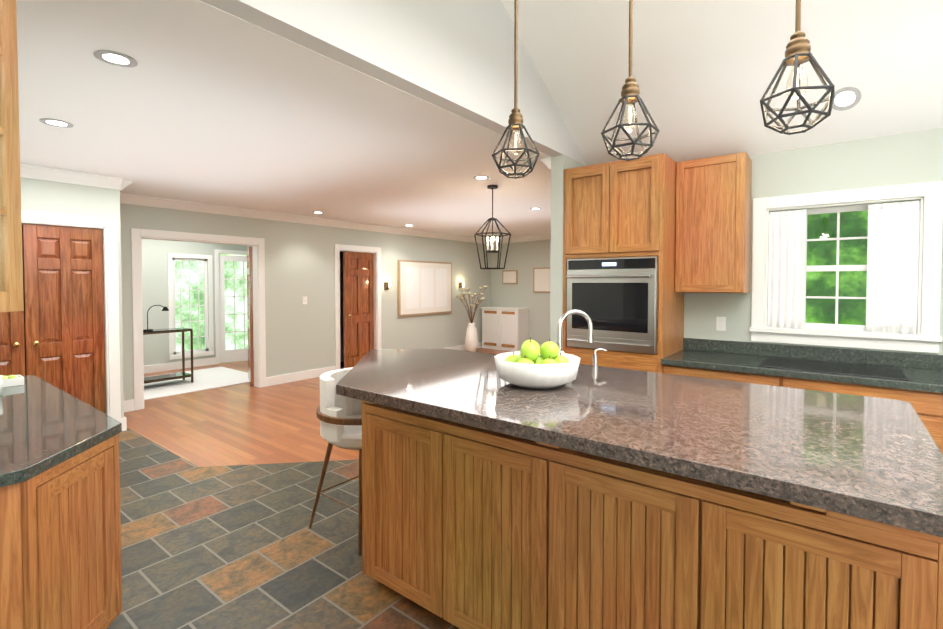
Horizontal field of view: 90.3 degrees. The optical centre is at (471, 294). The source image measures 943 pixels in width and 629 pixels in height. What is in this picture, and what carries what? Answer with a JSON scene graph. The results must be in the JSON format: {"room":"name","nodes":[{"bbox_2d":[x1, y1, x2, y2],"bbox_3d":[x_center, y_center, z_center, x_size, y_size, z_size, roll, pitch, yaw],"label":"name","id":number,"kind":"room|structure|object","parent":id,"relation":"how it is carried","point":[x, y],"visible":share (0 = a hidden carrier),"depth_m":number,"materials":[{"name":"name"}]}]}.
{"room":"kitchen","nodes":[
{"label":"kitchen","id":0,"kind":"room"},
{"bbox_2d":[21,177,123,417],"bbox_3d":[-4.324,0.020,4.289,0.800,2.720,1.650,1,2,38],"label":"wall","id":1,"kind":"structure","parent":0,"point":[38,195],"depth_m":4.41,"materials":[{"name":"grey paint"}]},
{"bbox_2d":[0,255,24,375],"bbox_3d":[-4.130,0.377,3.928,0.111,2.000,0.569,1,2,38],"label":"closet door","id":2,"kind":"structure","parent":1,"relation":"in","point":[12,350],"depth_m":4.10,"materials":[{"name":"brown wood"}]},
{"bbox_2d":[22,224,105,413],"bbox_3d":[-3.777,0.366,4.384,0.111,2.000,0.569,1,2,38],"label":"closet door","id":3,"kind":"structure","parent":1,"relation":"in","point":[64,308],"depth_m":4.38,"materials":[{"name":"brown wood"}]},
{"bbox_2d":[21,211,120,421],"bbox_3d":[-3.979,0.323,4.174,0.145,2.120,1.360,1,2,38],"label":"door frame","id":4,"kind":"structure","parent":1,"relation":"attached to","point":[108,226],"depth_m":4.61,"materials":[{"name":"white wood"}]},
{"bbox_2d":[20,163,131,190],"bbox_3d":[-3.860,-1.081,4.121,0.105,0.105,1.515,1,2,38],"label":"crown molding","id":5,"kind":"structure","parent":1,"relation":"attached to","point":[31,171],"depth_m":4.33,"materials":[{"name":"white wood"}]},
{"bbox_2d":[120,193,135,200],"bbox_3d":[-3.740,-1.092,4.919,0.660,0.123,0.105,1,2,38],"label":"crown molding","id":6,"kind":"structure","parent":1,"relation":"attached to","point":[122,195],"depth_m":5.31,"materials":[{"name":"white wood"}]},
{"bbox_2d":[141,239,248,365],"bbox_3d":[-4.762,-0.087,8.559,0.120,2.720,5.870,1,2,38],"label":"wall","id":7,"kind":"structure","parent":0,"point":[155,284],"depth_m":7.87,"materials":[{"name":"grey paint"}]},
{"bbox_2d":[144,357,215,373],"bbox_3d":[-5.534,1.236,7.482,0.016,0.130,2.930,1,2,38],"label":"baseboard","id":8,"kind":"structure","parent":7,"relation":"attached to","point":[206,361],"depth_m":8.06,"materials":[{"name":"white wood"}]},
{"bbox_2d":[172,258,207,354],"bbox_3d":[-4.967,0.195,8.276,0.030,1.670,0.580,1,2,38],"label":"window","id":9,"kind":"structure","parent":7,"relation":"in","point":[205,298],"depth_m":8.29,"materials":[{"name":"white"}]},
{"bbox_2d":[219,255,252,362],"bbox_3d":[-4.381,0.260,8.852,0.690,1.988,0.040,-1,2,-34],"label":"french door","id":10,"kind":"structure","parent":7,"relation":"in","point":[234,355],"depth_m":8.76,"materials":[{"name":"white wood"}]},
{"bbox_2d":[107,428,459,628],"bbox_3d":[-0.526,1.463,2.207,8.100,0.060,6.250,1,2,38],"label":"floor","id":11,"kind":"structure","parent":0,"point":[230,547],"depth_m":2.61,"materials":[{"name":"tile"}]},
{"bbox_2d":[0,459,121,628],"bbox_3d":[-1.746,1.022,1.436,0.436,0.860,1.195,1,2,38],"label":"base cabinet","id":12,"kind":"object","parent":11,"relation":"on","point":[60,543],"depth_m":1.66,"materials":[{"name":"brown wood"}]},
{"bbox_2d":[0,375,121,486],"bbox_3d":[-2.365,0.580,1.907,2.030,0.080,1.200,1,2,38],"label":"countertop","id":13,"kind":"structure","parent":12,"relation":"on","point":[45,430],"depth_m":1.87,"materials":[{"name":"grey stone"}]},
{"bbox_2d":[0,375,1,394],"bbox_3d":[-2.495,0.475,2.448,0.068,0.100,0.068,1,2,38],"label":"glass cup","id":14,"kind":"object","parent":13,"relation":"on","point":[0,384],"visible":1,"depth_m":2.46,"materials":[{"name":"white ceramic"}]},
{"bbox_2d":[2,375,23,386],"bbox_3d":[-2.662,0.492,2.691,0.120,0.055,0.120,1,2,38],"label":"dish","id":15,"kind":"object","parent":13,"relation":"on","point":[12,380],"visible":0.92,"depth_m":2.67,"materials":[{"name":"white ceramic"}]},
{"bbox_2d":[308,367,361,555],"bbox_3d":[-0.662,0.951,2.900,0.528,0.932,0.591,1,2,38],"label":"chair","id":16,"kind":"object","parent":11,"relation":"on","point":[339,417],"visible":0.54,"depth_m":2.69,"materials":[{"name":"white fabric"}]},
{"bbox_2d":[563,153,683,372],"bbox_3d":[1.298,0.151,4.054,0.836,2.470,0.739,1,2,38],"label":"tall cabinet","id":17,"kind":"object","parent":11,"relation":"on","point":[619,233],"visible":0.71,"depth_m":3.77,"materials":[{"name":"brown wood"}]},
{"bbox_2d":[362,384,942,628],"bbox_3d":[0.638,0.994,2.145,2.082,0.880,1.166,1,2,38],"label":"kitchen island","id":18,"kind":"object","parent":11,"relation":"on","point":[592,497],"depth_m":1.48,"materials":[{"name":"brown wood"}]},
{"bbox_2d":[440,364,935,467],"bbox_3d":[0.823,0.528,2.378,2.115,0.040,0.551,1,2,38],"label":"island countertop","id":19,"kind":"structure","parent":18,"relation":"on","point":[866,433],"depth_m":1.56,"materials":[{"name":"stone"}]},
{"bbox_2d":[494,337,579,388],"bbox_3d":[0.283,0.288,2.034,0.373,0.196,0.373,1,2,38],"label":"bowl","id":20,"kind":"object","parent":19,"relation":"on","point":[532,364],"visible":1,"depth_m":1.93,"materials":[{"name":"white ceramic"}]},
{"bbox_2d":[557,309,606,366],"bbox_3d":[0.573,0.227,2.471,0.269,0.296,0.080,0,1,-4],"label":"faucet","id":21,"kind":"object","parent":19,"relation":"on","point":[590,332],"visible":0.71,"depth_m":2.47,"materials":[{"name":"silver metal"}]},
{"bbox_2d":[663,366,776,385],"bbox_3d":[1.957,0.962,3.621,0.760,0.870,0.650,1,2,38],"label":"base cabinet","id":22,"kind":"object","parent":11,"relation":"on","point":[764,379],"depth_m":3.34,"materials":[{"name":"brown wood"}]},
{"bbox_2d":[777,378,940,450],"bbox_3d":[2.593,0.975,3.129,0.850,0.870,0.650,1,2,38],"label":"base cabinet","id":23,"kind":"object","parent":11,"relation":"on","point":[927,406],"depth_m":2.77,"materials":[{"name":"brown wood"}]},
{"bbox_2d":[661,350,942,393],"bbox_3d":[2.917,0.526,2.849,3.210,0.040,0.678,1,2,38],"label":"countertop","id":24,"kind":"structure","parent":23,"relation":"on","point":[931,381],"depth_m":3.10,"materials":[{"name":"grey stone"}]},
{"bbox_2d":[757,354,908,381],"bbox_3d":[2.441,0.494,3.206,0.760,0.006,0.500,1,2,38],"label":"cooktop","id":25,"kind":"object","parent":24,"relation":"in","point":[781,363],"depth_m":3.17,"materials":[{"name":"black glass"}]},
{"bbox_2d":[941,394,942,453],"bbox_3d":[3.139,0.985,2.707,0.670,0.870,0.650,1,2,38],"label":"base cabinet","id":26,"kind":"object","parent":11,"relation":"on","point":[941,394],"depth_m":2.67,"materials":[{"name":"brown wood"}]},
{"bbox_2d":[16,0,550,238],"bbox_3d":[-1.769,-1.231,6.719,7.070,0.215,9.870,1,2,38],"label":"ceiling","id":27,"kind":"structure","parent":0,"point":[202,102],"depth_m":3.28,"materials":[{"name":"white paint"}]},
{"bbox_2d":[39,118,72,127],"bbox_3d":[-2.756,-1.140,3.116,0.170,0.004,0.170,1,2,38],"label":"recessed light","id":28,"kind":"object","parent":27,"relation":"in","point":[56,122],"visible":1,"depth_m":3.10,"materials":[{"name":"grey"}]},
{"bbox_2d":[94,50,136,66],"bbox_3d":[-1.731,-1.148,2.284,0.170,0.004,0.170,1,2,38],"label":"recessed light","id":29,"kind":"object","parent":27,"relation":"in","point":[123,60],"visible":1,"depth_m":2.28,"materials":[{"name":"grey"}]},
{"bbox_2d":[473,176,489,179],"bbox_3d":[0.102,-1.210,4.847,0.170,0.004,0.170,1,2,38],"label":"recessed light","id":30,"kind":"object","parent":27,"relation":"in","point":[481,177],"visible":1,"depth_m":4.84,"materials":[{"name":"grey"}]},
{"bbox_2d":[474,185,510,269],"bbox_3d":[0.236,-0.752,5.261,0.363,0.934,0.419,1,2,38],"label":"lantern chandelier","id":31,"kind":"object","parent":27,"relation":"hanging from","point":[489,220],"visible":1,"depth_m":5.24,"materials":[{"name":"black metal"}]},
{"bbox_2d":[120,203,490,400],"bbox_3d":[-2.356,-0.062,7.582,0.120,2.720,9.270,1,2,38],"label":"wall","id":32,"kind":"structure","parent":0,"point":[299,265],"depth_m":7.31,"materials":[{"name":"grey paint"}]},
{"bbox_2d":[121,417,126,430],"bbox_3d":[-3.808,1.298,4.975,0.816,0.130,0.016,1,2,38],"label":"baseboard","id":33,"kind":"structure","parent":32,"relation":"attached to","point":[123,420],"depth_m":4.72,"materials":[{"name":"white wood"}]},
{"bbox_2d":[124,399,133,411],"bbox_3d":[-4.022,1.289,5.352,0.016,0.130,0.290,1,2,38],"label":"baseboard","id":34,"kind":"structure","parent":32,"relation":"attached to","point":[129,404],"depth_m":5.42,"materials":[{"name":"white wood"}]},
{"bbox_2d":[131,228,265,410],"bbox_3d":[-3.492,0.275,6.111,0.145,2.120,1.600,1,2,38],"label":"door frame","id":35,"kind":"structure","parent":32,"relation":"attached to","point":[258,244],"depth_m":6.63,"materials":[{"name":"white wood"}]},
{"bbox_2d":[246,246,253,385],"bbox_3d":[-3.311,0.300,7.011,0.042,2.000,0.700,-1,2,-28],"label":"door","id":36,"kind":"structure","parent":32,"relation":"in","point":[250,315],"depth_m":6.72,"materials":[{"name":"brown wood"}]},
{"bbox_2d":[266,366,335,386],"bbox_3d":[-2.590,1.243,7.202,0.016,0.130,1.190,1,2,38],"label":"baseboard","id":37,"kind":"structure","parent":32,"relation":"attached to","point":[270,381],"depth_m":7.11,"materials":[{"name":"white wood"}]},
{"bbox_2d":[302,296,306,303],"bbox_3d":[-2.564,0.087,7.210,0.010,0.120,0.080,1,2,38],"label":"switch plate","id":38,"kind":"object","parent":32,"relation":"attached to","point":[304,299],"visible":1,"depth_m":7.20,"materials":[{"name":"white plastic"}]},
{"bbox_2d":[120,195,490,244],"bbox_3d":[-1.799,-1.163,8.091,0.105,0.105,7.500,1,2,38],"label":"crown molding","id":39,"kind":"structure","parent":32,"relation":"attached to","point":[142,200],"depth_m":6.75,"materials":[{"name":"white"}]},
{"bbox_2d":[334,244,381,369],"bbox_3d":[-1.974,0.226,8.072,0.145,2.120,0.980,1,2,38],"label":"door frame","id":40,"kind":"structure","parent":32,"relation":"attached to","point":[376,251],"depth_m":8.09,"materials":[{"name":"white wood"}]},
{"bbox_2d":[343,251,373,367],"bbox_3d":[-1.911,0.274,8.038,0.257,2.000,0.753,1,2,38],"label":"hall door","id":41,"kind":"structure","parent":32,"relation":"in","point":[358,300],"depth_m":7.99,"materials":[{"name":"brown wood"}]},
{"bbox_2d":[384,282,391,289],"bbox_3d":[-1.496,-0.155,8.476,0.143,0.140,0.090,1,2,38],"label":"sconce","id":42,"kind":"object","parent":32,"relation":"attached to","point":[387,285],"visible":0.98,"depth_m":8.48,"materials":[{"name":"brown metal"}]},
{"bbox_2d":[397,260,451,316],"bbox_3d":[-0.895,-0.136,9.327,0.052,1.060,1.520,1,2,38],"label":"picture","id":43,"kind":"object","parent":32,"relation":"attached to","point":[424,287],"visible":1,"depth_m":9.23,"materials":[{"name":"beige wood"}]},
{"bbox_2d":[444,342,481,350],"bbox_3d":[-0.592,1.178,9.783,0.016,0.130,3.380,1,2,38],"label":"baseboard","id":44,"kind":"structure","parent":32,"relation":"attached to","point":[460,347],"depth_m":10.22,"materials":[{"name":"white wood"}]},
{"bbox_2d":[124,347,514,466],"bbox_3d":[-1.262,1.332,7.422,7.150,0.060,8.300,1,2,38],"label":"floor","id":45,"kind":"structure","parent":0,"point":[244,424],"depth_m":4.96,"materials":[{"name":"brown wood"}]},
{"bbox_2d":[144,367,248,399],"bbox_3d":[-4.348,1.306,7.028,1.650,0.012,1.900,1,2,38],"label":"rug","id":46,"kind":"object","parent":45,"relation":"on","point":[211,378],"visible":0.43,"depth_m":6.95,"materials":[{"name":"white fabric"}]},
{"bbox_2d":[143,305,193,383],"bbox_3d":[-4.460,0.724,6.771,0.330,1.163,0.680,1,2,38],"label":"console table","id":47,"kind":"object","parent":46,"relation":"on","point":[183,374],"visible":0.79,"depth_m":6.81,"materials":[{"name":"brown metal"}]},
{"bbox_2d":[456,285,487,351],"bbox_3d":[-0.001,0.527,9.668,0.819,1.436,0.728,1,2,38],"label":"vase","id":48,"kind":"object","parent":45,"relation":"on","point":[471,341],"visible":0.96,"depth_m":9.57,"materials":[{"name":"white ceramic"}]},
{"bbox_2d":[481,307,529,350],"bbox_3d":[0.752,0.757,10.607,1.020,0.930,0.465,1,2,38],"label":"hutch","id":49,"kind":"object","parent":45,"relation":"on","point":[505,328],"visible":1,"depth_m":10.38,"materials":[{"name":"white wood"}]},
{"bbox_2d":[340,251,343,361],"bbox_3d":[-2.355,-0.099,9.054,0.120,2.720,1.860,1,2,38],"label":"door frame","id":50,"kind":"structure","parent":0,"point":[341,253],"depth_m":8.84,"materials":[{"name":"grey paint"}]},
{"bbox_2d":[200,0,586,351],"bbox_3d":[1.074,-0.884,4.527,0.120,4.516,9.630,1,2,38],"label":"wall","id":51,"kind":"structure","parent":0,"point":[456,57],"depth_m":2.86,"materials":[{"name":"white paint"}]},
{"bbox_2d":[540,157,550,169],"bbox_3d":[2.295,-1.215,6.280,0.105,0.105,5.350,1,2,38],"label":"crown molding","id":52,"kind":"structure","parent":51,"relation":"attached to","point":[547,161],"depth_m":4.15,"materials":[{"name":"white"}]},
{"bbox_2d":[491,239,550,344],"bbox_3d":[2.298,-0.117,9.764,4.570,2.720,0.120,1,2,38],"label":"wall","id":53,"kind":"structure","parent":0,"point":[524,259],"depth_m":10.51,"materials":[{"name":"grey paint"}]},
{"bbox_2d":[502,270,517,283],"bbox_3d":[0.880,-0.402,10.759,0.400,0.320,0.031,1,2,38],"label":"picture","id":54,"kind":"object","parent":53,"relation":"attached to","point":[509,276],"visible":0.96,"depth_m":10.74,"materials":[{"name":"beige wood"}]},
{"bbox_2d":[494,234,550,243],"bbox_3d":[2.186,-1.252,9.681,4.200,0.202,0.105,1,2,38],"label":"crown molding","id":55,"kind":"structure","parent":53,"relation":"attached to","point":[545,236],"depth_m":10.42,"materials":[{"name":"white"}]},
{"bbox_2d":[533,267,549,292],"bbox_3d":[1.552,-0.319,10.241,0.450,0.550,0.031,1,2,38],"label":"picture","id":56,"kind":"object","parent":53,"relation":"attached to","point":[541,279],"visible":0.79,"depth_m":10.24,"materials":[{"name":"beige wood"}]},
{"bbox_2d":[501,0,942,165],"bbox_3d":[1.336,-2.064,1.322,4.180,2.157,5.170,1,2,38],"label":"ceiling","id":57,"kind":"structure","parent":0,"point":[704,72],"depth_m":3.20,"materials":[{"name":"white paint"}]},
{"bbox_2d":[492,0,539,178],"bbox_3d":[0.201,-1.558,2.106,0.190,2.045,0.220,1,2,38],"label":"pendant light","id":58,"kind":"object","parent":57,"relation":"hanging from","point":[515,121],"visible":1,"depth_m":2.11,"materials":[{"name":"brown metal"}]},
{"bbox_2d":[601,0,658,160],"bbox_3d":[0.612,-1.550,1.788,0.190,2.045,0.220,1,2,38],"label":"pendant light","id":59,"kind":"object","parent":57,"relation":"hanging from","point":[630,92],"visible":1,"depth_m":1.79,"materials":[{"name":"brown metal"}]},
{"bbox_2d":[760,0,834,134],"bbox_3d":[1.031,-1.541,1.463,0.190,2.045,0.220,1,2,38],"label":"pendant light","id":60,"kind":"object","parent":57,"relation":"hanging from","point":[798,53],"visible":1,"depth_m":1.47,"materials":[{"name":"brown metal"}]},
{"bbox_2d":[832,87,860,110],"bbox_3d":[2.488,-1.304,3.124,0.170,0.100,0.170,1,2,38],"label":"recessed light","id":61,"kind":"object","parent":57,"relation":"in","point":[844,97],"visible":0.98,"depth_m":3.12,"materials":[{"name":"grey"}]},
{"bbox_2d":[684,128,942,354],"bbox_3d":[2.882,0.148,3.374,4.180,2.510,0.120,1,2,38],"label":"wall","id":62,"kind":"structure","parent":0,"point":[906,158],"depth_m":3.49,"materials":[{"name":"grey paint"}]},
{"bbox_2d":[675,152,751,292],"bbox_3d":[1.951,-0.548,3.791,0.493,1.060,0.328,1,2,38],"label":"upper cabinet","id":63,"kind":"object","parent":62,"relation":"attached to","point":[713,223],"visible":1,"depth_m":3.66,"materials":[{"name":"brown wood"}]},
{"bbox_2d":[716,317,725,330],"bbox_3d":[2.082,0.242,3.913,0.070,0.115,0.009,1,2,38],"label":"electrical outlet","id":64,"kind":"object","parent":62,"relation":"attached to","point":[720,323],"visible":1,"depth_m":3.91,"materials":[{"name":"white plastic"}]},
{"bbox_2d":[683,338,942,369],"bbox_3d":[3.117,0.450,3.107,3.210,0.100,0.023,1,2,38],"label":"backsplash","id":65,"kind":"structure","parent":62,"relation":"attached to","point":[827,354],"depth_m":3.48,"materials":[{"name":"grey stone"}]},
{"bbox_2d":[749,181,942,352],"bbox_3d":[2.708,-0.189,3.469,1.100,1.140,0.170,1,2,38],"label":"window","id":66,"kind":"structure","parent":62,"relation":"in","point":[927,340],"depth_m":3.42,"materials":[{"name":"white wood"}]},
{"bbox_2d":[768,209,806,329],"bbox_3d":[2.448,-0.191,3.642,0.250,0.915,0.035,1,2,38],"label":"curtain","id":67,"kind":"object","parent":66,"relation":"hanging from","point":[786,269],"visible":0.92,"depth_m":3.64,"materials":[{"name":"white fabric"}]},
{"bbox_2d":[866,201,919,334],"bbox_3d":[2.932,-0.182,3.267,0.280,0.915,0.035,1,2,38],"label":"curtain","id":68,"kind":"object","parent":66,"relation":"hanging from","point":[892,268],"visible":0.92,"depth_m":3.26,"materials":[{"name":"white fabric"}]},
{"bbox_3d":[-1.564,-0.982,0.779,7.830,4.900,0.720,1,2,38],"label":"wall","id":69,"kind":"structure","parent":0,"visible":0},
{"bbox_2d":[0,0,23,311],"bbox_3d":[-1.535,-0.478,1.193,0.321,1.069,0.500,0,1,-7],"label":"upper cabinet","id":70,"kind":"object","parent":69,"relation":"attached to","point":[11,279],"visible":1,"depth_m":1.43,"materials":[{"name":"brown wood"}]},
{"label":"outside","id":71,"kind":"structure","parent":0,"visible":0},
{"bbox_2d":[175,254,253,350],"bbox_3d":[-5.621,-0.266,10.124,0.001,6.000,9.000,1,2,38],"label":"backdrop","id":72,"kind":"structure","parent":71,"point":[230,284],"depth_m":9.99,"materials":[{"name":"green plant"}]},
{"bbox_2d":[805,211,867,324],"bbox_3d":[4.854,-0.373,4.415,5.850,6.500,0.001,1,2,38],"label":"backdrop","id":73,"kind":"structure","parent":71,"point":[848,252],"depth_m":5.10,"materials":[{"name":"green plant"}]}
]}

